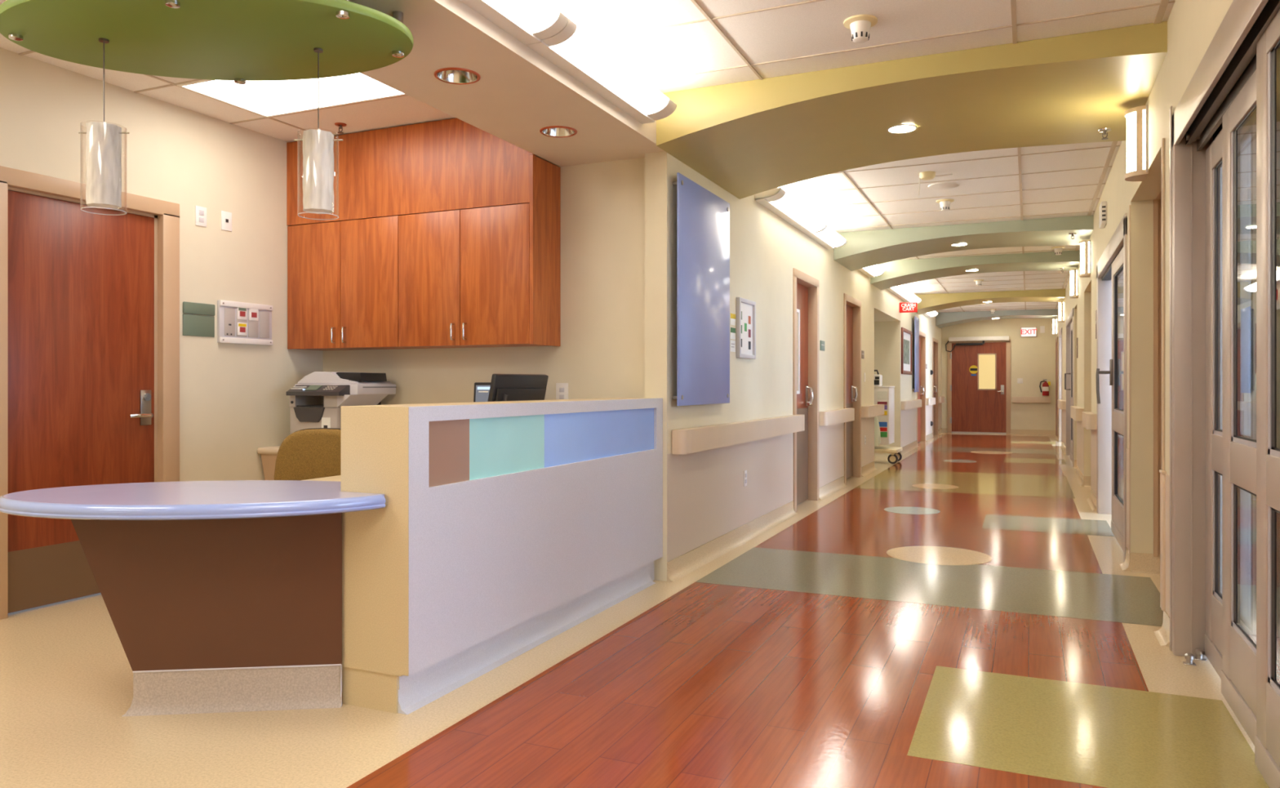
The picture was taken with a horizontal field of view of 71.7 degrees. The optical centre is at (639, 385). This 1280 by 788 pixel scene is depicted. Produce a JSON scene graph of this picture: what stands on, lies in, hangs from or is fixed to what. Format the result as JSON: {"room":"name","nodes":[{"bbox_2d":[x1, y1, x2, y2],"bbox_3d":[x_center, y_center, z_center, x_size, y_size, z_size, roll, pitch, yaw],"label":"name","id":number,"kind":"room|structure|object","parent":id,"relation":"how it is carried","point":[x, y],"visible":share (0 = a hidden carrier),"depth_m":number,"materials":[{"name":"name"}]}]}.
{"room":"hospital interior","nodes":[
{"label":"hospital interior","id":0,"kind":"room"},
{"bbox_2d":[0,47,323,480],"bbox_3d":[-3.877,-0.255,2.787,0.140,2.790,7.990,0,0,24],"label":"wall","id":1,"kind":"structure","parent":0,"point":[234,402],"depth_m":5.40,"materials":[{"name":"paint"}]},
{"bbox_2d":[0,165,179,619],"bbox_3d":[-2.983,0.035,4.759,0.153,2.210,1.070,0,0,24],"label":"door","id":2,"kind":"structure","parent":1,"relation":"in","point":[90,302],"depth_m":4.69,"materials":[{"name":"wood"}]},
{"bbox_2d":[182,301,214,337],"bbox_3d":[-2.665,-0.398,5.359,0.014,0.201,0.222,0,0,24],"label":"door sign","id":3,"kind":"object","parent":1,"relation":"attached to","point":[193,325],"visible":1,"depth_m":5.35,"materials":[{"name":"green plastic"}]},
{"bbox_2d":[195,205,206,226],"bbox_3d":[-2.661,-1.025,5.374,0.009,0.118,0.078,0,0,24],"label":"wall outlet","id":4,"kind":"object","parent":1,"relation":"attached to","point":[200,211],"visible":1,"depth_m":5.37,"materials":[{"name":"white plastic"}]},
{"bbox_2d":[221,210,231,231],"bbox_3d":[-2.586,-1.028,5.545,0.009,0.118,0.078,0,0,24],"label":"wall outlet","id":5,"kind":"object","parent":1,"relation":"attached to","point":[226,217],"visible":1,"depth_m":5.54,"materials":[{"name":"white plastic"}]},
{"bbox_2d":[217,299,272,345],"bbox_3d":[-2.519,-0.397,5.669,0.032,0.263,0.415,0,0,24],"label":"panel","id":6,"kind":"object","parent":1,"relation":"attached to","point":[237,322],"visible":1,"depth_m":5.64,"materials":[{"name":"plastic"}]},
{"bbox_2d":[323,155,644,404],"bbox_3d":[-1.056,-0.255,5.846,2.570,2.790,0.120,0,0,24],"label":"wall","id":7,"kind":"structure","parent":0,"point":[601,353],"depth_m":5.47,"materials":[{"name":"paint"}]},
{"bbox_2d":[287,215,428,350],"bbox_3d":[-1.901,-0.662,5.947,0.931,0.832,0.371,0,0,24],"label":"upper cabinet","id":8,"kind":"object","parent":7,"relation":"attached to","point":[343,276],"visible":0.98,"depth_m":5.80,"materials":[{"name":"brown wood"}]},
{"bbox_2d":[398,203,549,348],"bbox_3d":[-1.034,-0.662,5.566,0.963,0.832,0.371,0,0,24],"label":"upper cabinet","id":9,"kind":"object","parent":7,"relation":"attached to","point":[464,275],"visible":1,"depth_m":5.42,"materials":[{"name":"brown wood"}]},
{"bbox_2d":[286,118,535,226],"bbox_3d":[-1.505,-1.362,5.626,1.921,0.560,0.030,0,0,24],"label":"fascia","id":10,"kind":"object","parent":9,"relation":"attached to","point":[453,164],"visible":0.89,"depth_m":5.57,"materials":[{"name":"brown wood"}]},
{"bbox_2d":[529,155,560,346],"bbox_3d":[-0.575,-0.802,5.384,0.023,1.116,0.337,0,0,24],"label":"cabinet end panel","id":11,"kind":"object","parent":9,"relation":"attached to","point":[544,176],"visible":1,"depth_m":5.36,"materials":[{"name":"brown wood"}]},
{"bbox_2d":[555,382,568,399],"bbox_3d":[-0.486,0.050,5.526,0.085,0.130,0.009,0,0,24],"label":"wall outlet","id":12,"kind":"object","parent":7,"relation":"attached to","point":[562,388],"visible":0.82,"depth_m":5.52,"materials":[{"name":"white plastic"}]},
{"bbox_2d":[0,0,1175,312],"bbox_3d":[3.954,-1.710,9.513,9.200,0.120,27.000,0,0,24],"label":"ceiling","id":13,"kind":"structure","parent":0,"point":[815,28],"depth_m":4.63,"materials":[{"name":"tile"}]},
{"bbox_2d":[0,0,413,220],"bbox_3d":[-1.524,-1.131,3.147,1.647,1.037,1.504,0,0,39],"label":"pendant lamp","id":14,"kind":"object","parent":13,"relation":"hanging from","point":[104,140],"depth_m":3.11,"materials":[{"name":"paint"}]},
{"bbox_2d":[177,72,406,117],"bbox_3d":[-1.840,-1.644,4.886,1.235,0.012,0.630,0,0,24],"label":"recessed light","id":15,"kind":"object","parent":13,"relation":"in","point":[268,99],"visible":0.51,"depth_m":4.97,"materials":[{"name":"white paint"}]},
{"bbox_2d":[334,122,346,133],"bbox_3d":[-1.891,-1.622,5.596,0.072,0.056,0.072,0,0,24],"label":"sprinkler head","id":16,"kind":"object","parent":13,"relation":"attached to","point":[340,125],"visible":1,"depth_m":5.59},
{"bbox_2d":[18,0,1174,311],"bbox_3d":[2.093,-1.647,9.783,5.175,0.006,25.600,0,0,24],"label":"grid","id":17,"kind":"object","parent":13,"relation":"attached to","point":[1163,4],"visible":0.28,"depth_m":5.45,"materials":[{"name":"white metal"}]},
{"bbox_2d":[843,14,877,43],"bbox_3d":[0.999,-1.605,4.017,0.150,0.090,0.150,0,0,24],"label":"smoke detector","id":18,"kind":"object","parent":13,"relation":"attached to","point":[860,25],"visible":1,"depth_m":3.98,"materials":[{"name":"beige plastic"}]},
{"bbox_2d":[857,264,884,277],"bbox_3d":[2.881,-1.478,11.130,0.209,0.105,1.200,0,0,24],"label":"light","id":19,"kind":"object","parent":13,"relation":"attached to","point":[874,271],"visible":0.56,"depth_m":11.26,"materials":[{"name":"white paint"}]},
{"bbox_2d":[886,284,912,297],"bbox_3d":[3.966,-1.478,13.603,0.209,0.105,1.900,0,0,24],"label":"light","id":20,"kind":"object","parent":13,"relation":"attached to","point":[902,291],"visible":0.53,"depth_m":13.69,"materials":[{"name":"white paint"}]},
{"bbox_2d":[900,293,921,303],"bbox_3d":[4.608,-1.478,15.068,0.209,0.105,1.300,0,0,24],"label":"light","id":21,"kind":"object","parent":13,"relation":"attached to","point":[913,298],"visible":0.69,"depth_m":14.93,"materials":[{"name":"white paint"}]},
{"bbox_2d":[918,171,952,195],"bbox_3d":[2.283,-1.565,6.861,0.252,0.170,0.120,0,0,24],"label":"antenna","id":22,"kind":"object","parent":13,"relation":"attached to","point":[925,175],"visible":1,"depth_m":6.85,"materials":[{"name":"beige plastic"}]},
{"bbox_2d":[928,182,959,189],"bbox_3d":[2.506,-1.644,7.309,0.250,0.012,0.250,0,0,24],"label":"ceiling speaker","id":23,"kind":"object","parent":13,"relation":"attached to","point":[941,185],"visible":1,"depth_m":7.28,"materials":[{"name":"white plastic"}]},
{"bbox_2d":[936,199,954,211],"bbox_3d":[2.724,-1.605,7.912,0.150,0.090,0.150,0,0,24],"label":"smoke detector","id":24,"kind":"object","parent":13,"relation":"attached to","point":[944,204],"visible":1,"depth_m":7.88,"materials":[{"name":"beige plastic"}]},
{"bbox_2d":[1051,246,1065,254],"bbox_3d":[4.997,-1.605,10.584,0.150,0.090,0.150,0,0,24],"label":"smoke detector","id":25,"kind":"object","parent":13,"relation":"attached to","point":[1058,250],"visible":1,"depth_m":10.55,"materials":[{"name":"beige plastic"}]},
{"bbox_2d":[0,432,1269,787],"bbox_3d":[3.954,1.199,9.513,9.200,0.123,27.000,0,0,24],"label":"floor","id":26,"kind":"structure","parent":0,"point":[66,673],"depth_m":3.21,"materials":[{"name":"beige laminate"}]},
{"bbox_2d":[0,480,385,716],"bbox_3d":[-1.564,0.759,3.167,1.340,0.762,0.774,0,0,-6],"label":"desk","id":27,"kind":"object","parent":26,"relation":"on","point":[222,596],"visible":0.92,"depth_m":3.10,"materials":[{"name":"plastic"}]},
{"bbox_2d":[257,445,279,479],"bbox_3d":[-1.305,0.771,5.561,2.338,0.737,0.598,0,0,24],"label":"countertop","id":28,"kind":"structure","parent":26,"relation":"on","point":[268,454],"depth_m":5.76,"materials":[{"name":"paint"}]},
{"bbox_2d":[286,371,396,434],"bbox_3d":[-1.988,0.155,5.873,0.541,0.494,0.481,0,0,24],"label":"printer","id":29,"kind":"object","parent":28,"relation":"on","point":[317,400],"visible":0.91,"depth_m":5.74,"materials":[{"name":"grey plastic"}]},
{"bbox_2d":[293,407,324,422],"bbox_3d":[-2.138,0.189,5.726,0.255,0.093,0.014,0,0,24],"label":"tray","id":30,"kind":"object","parent":29,"relation":"on","point":[300,414],"depth_m":5.72,"materials":[{"name":"grey plastic"}]},
{"bbox_2d":[336,372,386,381],"bbox_3d":[-1.870,-0.057,5.870,0.280,0.058,0.250,0,0,24],"label":"tray","id":31,"kind":"object","parent":29,"relation":"on","point":[353,376],"depth_m":5.76,"materials":[{"name":"black plastic"}]},
{"bbox_2d":[473,382,490,401],"bbox_3d":[-0.824,0.191,5.417,0.440,0.420,0.180,0,0,24],"label":"computer monitor","id":32,"kind":"object","parent":28,"relation":"on","point":[482,389],"visible":0.11,"depth_m":5.46,"materials":[{"name":"black plastic"}]},
{"bbox_2d":[274,427,341,479],"bbox_3d":[-1.701,0.683,4.454,0.629,0.914,0.645,0,0,24],"label":"office chair","id":33,"kind":"object","parent":26,"relation":"on","point":[310,453],"visible":0.12,"depth_m":4.62,"materials":[{"name":"fabric"}]},
{"bbox_2d":[305,475,341,481],"bbox_3d":[-0.920,0.771,4.236,0.572,0.738,1.460,0,0,24],"label":"countertop","id":34,"kind":"structure","parent":26,"relation":"on","point":[338,477],"depth_m":3.81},
{"bbox_2d":[487,373,548,401],"bbox_3d":[-0.664,0.170,4.810,0.180,0.462,0.430,0,0,34],"label":"computer monitor","id":35,"kind":"object","parent":34,"relation":"on","point":[504,387],"visible":0.3,"depth_m":4.76,"materials":[{"name":"black plastic"}]},
{"bbox_2d":[341,397,662,714],"bbox_3d":[-0.466,0.607,4.175,0.298,1.066,2.327,0,0,24],"label":"reception desk","id":36,"kind":"object","parent":26,"relation":"on","point":[503,527],"depth_m":3.47,"materials":[{"name":"white laminate"}]},
{"bbox_2d":[874,386,902,463],"bbox_3d":[3.469,0.573,13.193,0.777,1.127,0.610,0,0,24],"label":"cart","id":37,"kind":"object","parent":26,"relation":"on","point":[885,395],"visible":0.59,"depth_m":12.88,"materials":[{"name":"white plastic"}]},
{"bbox_2d":[874,416,880,445],"bbox_3d":[3.395,0.640,12.870,0.200,0.480,0.070,0,0,24],"label":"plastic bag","id":38,"kind":"object","parent":37,"relation":"hanging from","point":[877,428],"visible":0.38,"depth_m":12.83,"materials":[{"name":"beige plastic"}]},
{"bbox_2d":[874,369,882,386],"bbox_3d":[3.452,-0.112,13.114,0.230,0.241,0.248,0,0,24],"label":"defibrillator","id":39,"kind":"object","parent":37,"relation":"on","point":[877,378],"visible":0.52,"depth_m":12.98,"materials":[{"name":"white plastic"}]},
{"bbox_2d":[1074,459,1159,574],"bbox_3d":[4.837,1.083,8.664,0.750,0.115,7.445,0,0,24],"label":"baseboard","id":40,"kind":"structure","parent":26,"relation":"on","point":[1140,562],"depth_m":5.41,"materials":[{"name":"plastic"}]},
{"bbox_2d":[1182,653,1195,666],"bbox_3d":[2.246,1.118,3.623,0.044,0.044,0.036,0,0,24],"label":"door stop","id":41,"kind":"object","parent":26,"relation":"on","point":[1189,657],"visible":1,"depth_m":3.61,"materials":[{"name":"silver metal"}]},
{"bbox_2d":[1194,648,1206,661],"bbox_3d":[2.329,1.118,3.687,0.044,0.044,0.036,0,0,24],"label":"door stop","id":42,"kind":"object","parent":26,"relation":"on","point":[1200,652],"visible":0.89,"depth_m":3.68,"materials":[{"name":"silver metal"}]},
{"bbox_2d":[346,434,1148,787],"bbox_3d":[3.153,1.139,8.882,2.180,0.001,24.800,0,0,24],"label":"floor","id":43,"kind":"structure","parent":0,"point":[711,685],"depth_m":3.49,"materials":[{"name":"brown wood"}]},
{"bbox_2d":[644,151,942,581],"bbox_3d":[3.669,-0.255,13.345,0.140,2.790,17.810,0,0,24],"label":"wall","id":44,"kind":"structure","parent":0,"point":[765,248],"depth_m":6.94,"materials":[{"name":"paint"}]},
{"bbox_2d":[434,67,480,84],"bbox_3d":[-0.805,-1.403,3.906,0.202,0.093,0.202,0,0,24],"label":"recessed light","id":45,"kind":"object","parent":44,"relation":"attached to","point":[460,76],"visible":0.61,"depth_m":3.97,"materials":[{"name":"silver metal"}]},
{"bbox_2d":[348,0,664,166],"bbox_3d":[-1.733,-1.508,1.781,0.745,0.285,7.870,0,0,24],"label":"soffit","id":46,"kind":"structure","parent":44,"relation":"attached to","point":[519,92],"depth_m":4.11,"materials":[{"name":"paint"}]},
{"bbox_2d":[459,0,568,44],"bbox_3d":[-0.634,-1.478,3.114,0.209,0.105,1.215,0,0,24],"label":"light","id":47,"kind":"object","parent":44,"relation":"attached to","point":[540,19],"visible":1,"depth_m":3.49,"materials":[{"name":"white paint"}]},
{"bbox_2d":[539,125,577,137],"bbox_3d":[-0.437,-1.403,4.762,0.202,0.093,0.202,0,0,24],"label":"recessed light","id":48,"kind":"object","parent":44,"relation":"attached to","point":[559,131],"visible":0.63,"depth_m":4.83,"materials":[{"name":"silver metal"}]},
{"bbox_2d":[525,18,676,124],"bbox_3d":[-0.143,-1.478,4.234,0.209,0.105,1.220,0,0,24],"label":"light","id":49,"kind":"object","parent":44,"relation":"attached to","point":[571,42],"visible":0.95,"depth_m":4.11,"materials":[{"name":"white paint"}]},
{"bbox_2d":[672,172,729,405],"bbox_3d":[0.397,-0.562,5.632,0.060,1.365,0.965,0,0,24],"label":"panel","id":50,"kind":"object","parent":44,"relation":"attached to","point":[703,217],"visible":1,"depth_m":5.55,"materials":[{"name":"glass"}]},
{"bbox_2d":[671,414,804,453],"bbox_3d":[0.841,0.334,6.614,0.084,0.142,3.070,0,0,24],"label":"handrail","id":51,"kind":"object","parent":44,"relation":"attached to","point":[695,439],"visible":1,"depth_m":6.00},
{"bbox_2d":[736,297,755,359],"bbox_3d":[0.786,-0.417,6.562,0.030,0.435,0.410,0,0,24],"label":"notice board","id":52,"kind":"object","parent":44,"relation":"attached to","point":[745,308],"visible":1,"depth_m":6.56,"materials":[{"name":"plastic"}]},
{"bbox_2d":[755,186,826,234],"bbox_3d":[1.311,-1.478,7.549,0.209,0.105,1.680,0,0,24],"label":"light","id":53,"kind":"object","parent":44,"relation":"attached to","point":[778,197],"visible":0.99,"depth_m":7.34,"materials":[{"name":"white paint"}]},
{"bbox_2d":[666,402,942,561],"bbox_3d":[3.735,0.713,13.316,0.004,0.626,17.810,0,0,24],"label":"lower wall panel","id":54,"kind":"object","parent":44,"relation":"attached to","point":[708,498],"depth_m":6.45,"materials":[{"name":"beige paint"}]},
{"bbox_2d":[666,427,942,582],"bbox_3d":[3.753,1.085,13.308,0.045,0.110,17.810,0,0,24],"label":"baseboard","id":55,"kind":"structure","parent":44,"relation":"attached to","point":[677,567],"depth_m":6.46,"materials":[{"name":"plastic"}]},
{"bbox_2d":[792,267,818,511],"bbox_3d":[1.519,0.045,8.413,0.144,2.190,1.020,0,0,24],"label":"door","id":56,"kind":"structure","parent":44,"relation":"in","point":[805,286],"depth_m":8.67,"materials":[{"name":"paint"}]},
{"bbox_2d":[805,224,847,248],"bbox_3d":[1.853,-1.478,8.786,0.209,0.105,1.020,0,0,24],"label":"light","id":57,"kind":"object","parent":44,"relation":"attached to","point":[834,240],"visible":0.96,"depth_m":8.75,"materials":[{"name":"white paint"}]},
{"bbox_2d":[819,408,854,426],"bbox_3d":[2.148,0.334,9.595,0.084,0.142,1.540,0,0,24],"label":"handrail","id":58,"kind":"object","parent":44,"relation":"attached to","point":[830,417],"visible":1,"depth_m":9.32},
{"bbox_2d":[843,293,861,484],"bbox_3d":[2.487,0.045,10.620,0.144,2.190,1.100,0,0,24],"label":"door","id":59,"kind":"structure","parent":44,"relation":"in","point":[851,306],"depth_m":10.98,"materials":[{"name":"paint"}]},
{"bbox_2d":[861,404,884,417],"bbox_3d":[3.102,0.334,11.770,0.084,0.142,1.450,0,0,24],"label":"handrail","id":60,"kind":"object","parent":44,"relation":"attached to","point":[870,411],"visible":1,"depth_m":11.42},
{"bbox_2d":[887,124,917,133],"bbox_3d":[1.561,-1.527,5.277,0.175,0.006,0.175,0,0,24],"label":"recessed light","id":61,"kind":"object","parent":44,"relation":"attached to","point":[902,128],"visible":1,"depth_m":5.27,"materials":[{"name":"white paint"}]},
{"bbox_2d":[901,327,911,374],"bbox_3d":[4.582,-0.575,15.216,0.030,0.770,1.290,0,0,24],"label":"framed picture","id":62,"kind":"object","parent":44,"relation":"attached to","point":[906,335],"visible":1,"depth_m":15.20,"materials":[{"name":"brown wood"}]},
{"bbox_2d":[903,338,909,364],"bbox_3d":[4.578,-0.575,15.217,0.002,0.410,0.790,0,0,24],"label":"print","id":63,"kind":"object","parent":62,"relation":"attached to","point":[906,341],"depth_m":15.20},
{"bbox_2d":[899,302,917,312],"bbox_3d":[4.361,-1.268,14.401,0.280,0.165,0.060,0,0,24],"label":"sign","id":64,"kind":"object","parent":44,"relation":"attached to","point":[904,307],"visible":1,"depth_m":14.39,"materials":[{"name":"plastic"}]},
{"bbox_2d":[901,399,921,409],"bbox_3d":[4.819,0.334,15.685,0.084,0.142,2.400,0,0,24],"label":"handrail","id":65,"kind":"object","parent":44,"relation":"attached to","point":[910,404],"visible":1,"depth_m":15.23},
{"bbox_2d":[656,21,1167,199],"bbox_3d":[1.556,-1.503,5.236,2.505,0.292,1.580,0,0,24],"label":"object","id":66,"kind":"structure","parent":44,"relation":"attached to","point":[748,138],"depth_m":4.88,"materials":[{"name":"yellow paint"}]},
{"bbox_2d":[911,315,919,391],"bbox_3d":[5.063,-0.562,16.271,0.060,1.365,0.630,0,0,24],"label":"panel","id":67,"kind":"object","parent":44,"relation":"attached to","point":[916,319],"visible":1,"depth_m":16.13,"materials":[{"name":"metal"}]},
{"bbox_2d":[916,330,925,444],"bbox_3d":[5.453,0.045,17.384,0.144,2.190,1.530,0,0,24],"label":"door","id":68,"kind":"structure","parent":44,"relation":"in","point":[921,411],"depth_m":17.98,"materials":[{"name":"paint"}]},
{"bbox_2d":[925,397,935,404],"bbox_3d":[6.128,0.334,18.671,0.084,0.142,1.280,0,0,24],"label":"handrail","id":69,"kind":"object","parent":44,"relation":"attached to","point":[929,401],"visible":1,"depth_m":18.29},
{"bbox_2d":[932,337,937,435],"bbox_3d":[6.593,0.045,19.985,0.144,2.190,1.250,0,0,24],"label":"door","id":70,"kind":"structure","parent":44,"relation":"in","point":[935,342],"depth_m":20.46,"materials":[{"name":"paint"}]},
{"bbox_2d":[833,214,1093,271],"bbox_3d":[3.452,-1.503,9.558,2.505,0.292,1.040,0,0,24],"label":"trim","id":71,"kind":"structure","parent":44,"relation":"attached to","point":[863,249],"depth_m":9.33,"materials":[{"name":"paint"}]},
{"bbox_2d":[870,249,1079,289],"bbox_3d":[4.400,-1.503,11.720,2.505,0.292,0.900,0,0,24],"label":"trim","id":72,"kind":"structure","parent":44,"relation":"attached to","point":[901,272],"depth_m":11.49,"materials":[{"name":"paint"}]},
{"bbox_2d":[915,288,1065,314],"bbox_3d":[6.308,-1.503,16.070,2.505,0.292,1.000,0,0,24],"label":"trim","id":73,"kind":"structure","parent":44,"relation":"attached to","point":[930,302],"depth_m":15.81,"materials":[{"name":"yellow paint"}]},
{"bbox_2d":[935,308,1057,328],"bbox_3d":[8.055,-1.503,20.053,2.505,0.292,1.000,0,0,24],"label":"trim","id":74,"kind":"structure","parent":44,"relation":"attached to","point":[942,319],"depth_m":19.80,"materials":[{"name":"paint"}]},
{"bbox_2d":[874,313,891,454],"bbox_3d":[3.236,-0.255,13.540,0.810,2.790,3.000,0,0,24],"label":"wall","id":75,"kind":"structure","parent":0,"point":[882,326],"depth_m":14.66,"materials":[{"name":"paint"}]},
{"bbox_2d":[942,318,1055,430],"bbox_3d":[8.480,-0.255,21.024,2.785,2.790,0.120,0,0,24],"label":"wall","id":76,"kind":"structure","parent":0,"point":[1033,359],"depth_m":20.72,"materials":[{"name":"paint"}]},
{"bbox_2d":[945,335,1008,351],"bbox_3d":[8.009,-0.979,21.077,1.422,0.362,0.098,0,0,24],"label":"operator","id":77,"kind":"object","parent":76,"relation":"attached to","point":[1005,337],"visible":1,"depth_m":21.07,"materials":[{"name":"white paint"}]},
{"bbox_2d":[946,339,1010,433],"bbox_3d":[8.058,0.030,21.094,1.415,2.220,0.092,0,0,24],"label":"door","id":78,"kind":"structure","parent":76,"relation":"in","point":[980,403],"depth_m":21.11,"materials":[{"name":"paint"}]},
{"bbox_2d":[942,427,1055,434],"bbox_3d":[8.455,1.085,20.966,2.505,0.110,0.008,0,0,24],"label":"baseboard","id":79,"kind":"structure","parent":76,"relation":"attached to","point":[944,429],"depth_m":20.67,"materials":[{"name":"plastic"}]},
{"bbox_2d":[1020,326,1036,337],"bbox_3d":[9.064,-1.245,20.666,0.341,0.230,0.067,0,0,24],"label":"exit sign","id":80,"kind":"object","parent":76,"relation":"attached to","point":[1031,331],"visible":1,"depth_m":20.64,"materials":[{"name":"grey plastic"}]},
{"bbox_2d":[1012,396,1050,403],"bbox_3d":[9.110,0.334,20.635,0.830,0.142,0.083,0,0,24],"label":"handrail","id":81,"kind":"object","parent":76,"relation":"attached to","point":[1015,399],"visible":1,"depth_m":20.59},
{"bbox_2d":[1039,378,1050,395],"bbox_3d":[9.347,0.043,20.476,0.192,0.385,0.166,0,0,-8],"label":"fire extinguisher","id":82,"kind":"object","parent":76,"relation":"attached to","point":[1045,391],"visible":1,"depth_m":20.43,"materials":[{"name":"metal"}]},
{"bbox_2d":[1055,0,1233,553],"bbox_3d":[4.522,-0.255,8.718,0.130,2.790,25.600,0,0,24],"label":"wall","id":83,"kind":"structure","parent":0,"point":[1193,25],"depth_m":5.42,"materials":[{"name":"paint"}]},
{"bbox_2d":[1052,318,1057,334],"bbox_3d":[9.115,-1.291,19.479,0.102,0.362,0.180,0,0,24],"label":"wall sconce","id":84,"kind":"object","parent":83,"relation":"attached to","point":[1054,320],"visible":0.98,"depth_m":19.41,"materials":[{"name":"plastic"}]},
{"bbox_2d":[1055,336,1057,437],"bbox_3d":[9.144,0.050,19.439,0.016,2.180,1.250,0,0,24],"label":"door","id":85,"kind":"structure","parent":83,"relation":"in","point":[1056,339],"depth_m":19.38,"materials":[{"name":"paint"}]},
{"bbox_2d":[1058,327,1062,444],"bbox_3d":[8.272,0.030,17.283,0.142,2.220,1.660,0,0,24],"label":"door","id":86,"kind":"structure","parent":83,"relation":"in","point":[1060,331],"depth_m":17.96,"materials":[{"name":"wood"}]},
{"bbox_2d":[1057,301,1064,322],"bbox_3d":[7.388,-1.291,15.541,0.102,0.362,0.180,0,0,24],"label":"wall sconce","id":87,"kind":"object","parent":83,"relation":"attached to","point":[1061,304],"visible":1,"depth_m":15.47,"materials":[{"name":"glass"}]},
{"bbox_2d":[1058,302,1063,320],"bbox_3d":[7.393,-1.294,15.539,0.092,0.317,0.164,0,0,24],"label":"diffuser","id":88,"kind":"object","parent":87,"relation":"attached to","point":[1060,304],"depth_m":15.47,"materials":[{"name":"white"}]},
{"bbox_2d":[1057,399,1066,409],"bbox_3d":[7.435,0.334,15.630,0.084,0.142,1.800,0,0,24],"label":"handrail","id":89,"kind":"object","parent":83,"relation":"attached to","point":[1061,404],"visible":1,"depth_m":14.83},
{"bbox_2d":[1064,307,1073,466],"bbox_3d":[6.573,0.030,13.485,0.202,2.220,2.500,0,0,24],"label":"door","id":90,"kind":"structure","parent":83,"relation":"in","point":[1068,375],"depth_m":14.17,"materials":[{"name":"wood"}]},
{"bbox_2d":[1069,268,1078,297],"bbox_3d":[5.500,-1.291,11.237,0.102,0.362,0.180,0,0,24],"label":"wall sconce","id":91,"kind":"object","parent":83,"relation":"attached to","point":[1073,272],"visible":1,"depth_m":11.17,"materials":[{"name":"plastic"}]},
{"bbox_2d":[1070,405,1083,421],"bbox_3d":[5.270,0.334,10.694,0.084,0.142,1.380,0,0,24],"label":"handrail","id":92,"kind":"object","parent":83,"relation":"attached to","point":[1076,412],"visible":0.95,"depth_m":10.09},
{"bbox_2d":[1079,239,1090,277],"bbox_3d":[4.536,-1.291,9.039,0.102,0.362,0.180,0,0,24],"label":"wall sconce","id":93,"kind":"object","parent":83,"relation":"attached to","point":[1085,245],"visible":1,"depth_m":8.97,"materials":[{"name":"plastic"}]},
{"bbox_2d":[1082,411,1096,429],"bbox_3d":[4.309,0.334,8.500,0.084,0.142,0.830,0,0,24],"label":"handrail","id":94,"kind":"object","parent":83,"relation":"attached to","point":[1089,418],"visible":0.95,"depth_m":8.14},
{"bbox_2d":[1098,200,1106,228],"bbox_3d":[3.777,-1.390,7.231,0.040,0.180,0.242,0,0,24],"label":"door chime","id":95,"kind":"object","parent":83,"relation":"attached to","point":[1103,206],"visible":1,"depth_m":7.13,"materials":[{"name":"white plastic"}]},
{"bbox_2d":[1097,128,1111,139],"bbox_3d":[2.757,-1.489,5.255,0.072,0.056,0.072,0,0,24],"label":"sprinkler head","id":96,"kind":"object","parent":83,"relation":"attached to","point":[1104,131],"visible":1,"depth_m":5.25},
{"bbox_2d":[1095,213,1127,560],"bbox_3d":[3.636,0.020,6.824,0.231,2.240,2.580,0,0,24],"label":"door","id":97,"kind":"structure","parent":83,"relation":"in","point":[1111,375],"depth_m":6.72,"materials":[{"name":"metal"}]},
{"bbox_2d":[1053,434,1169,646],"bbox_3d":[5.942,1.085,12.174,0.045,0.110,18.130,0,0,24],"label":"baseboard","id":98,"kind":"structure","parent":83,"relation":"attached to","point":[1162,634],"depth_m":5.51,"materials":[{"name":"plastic"}]},
{"bbox_2d":[1057,408,1169,617],"bbox_3d":[5.961,0.713,12.165,0.004,0.626,18.130,0,0,24],"label":"trim","id":99,"kind":"structure","parent":83,"relation":"attached to","point":[1080,428],"depth_m":8.31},
{"bbox_2d":[1128,204,1130,554],"bbox_3d":[3.025,-0.035,5.476,0.008,2.150,0.060,0,0,24],"label":"trim","id":100,"kind":"structure","parent":83,"relation":"attached to","point":[1129,206],"depth_m":5.45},
{"bbox_2d":[1124,105,1148,181],"bbox_3d":[2.657,-1.291,4.753,0.102,0.362,0.180,0,0,24],"label":"wall sconce","id":101,"kind":"object","parent":83,"relation":"attached to","point":[1137,117],"visible":1,"depth_m":4.68,"materials":[{"name":"glass"}]},
{"bbox_2d":[1126,110,1145,173],"bbox_3d":[2.661,-1.294,4.751,0.092,0.317,0.164,0,0,24],"label":"diffuser","id":102,"kind":"object","parent":101,"relation":"attached to","point":[1135,119],"depth_m":4.69,"materials":[{"name":"white"}]},
{"bbox_2d":[1153,199,1158,556],"bbox_3d":[3.135,-0.045,5.387,0.025,2.170,0.015,0,0,24],"label":"trim","id":103,"kind":"structure","parent":83,"relation":"attached to","point":[1155,201],"depth_m":5.38,"materials":[{"name":"paint"}]},
{"bbox_2d":[1155,191,1161,554],"bbox_3d":[3.159,-0.255,4.577,0.700,2.790,1.640,0,0,24],"label":"wall niche","id":104,"kind":"object","parent":83,"relation":"attached to","point":[1159,196],"visible":0.09,"depth_m":5.38,"materials":[{"name":"paint"}]},
{"bbox_2d":[1159,137,1166,611],"bbox_3d":[2.414,-0.050,4.073,0.040,2.180,0.090,0,0,24],"label":"trim","id":105,"kind":"structure","parent":83,"relation":"attached to","point":[1162,473],"depth_m":4.08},
{"bbox_2d":[1169,0,1279,787],"bbox_3d":[1.772,-0.030,2.466,0.146,2.340,2.940,0,0,24],"label":"door","id":106,"kind":"structure","parent":83,"relation":"in","point":[1233,94],"depth_m":3.12,"materials":[{"name":"metal"}]},
{"bbox_2d":[1220,133,1251,625],"bbox_3d":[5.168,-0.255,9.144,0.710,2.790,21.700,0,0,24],"label":"door glass","id":107,"kind":"structure","parent":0,"point":[1246,146],"depth_m":3.82,"materials":[{"name":"clear glass"}]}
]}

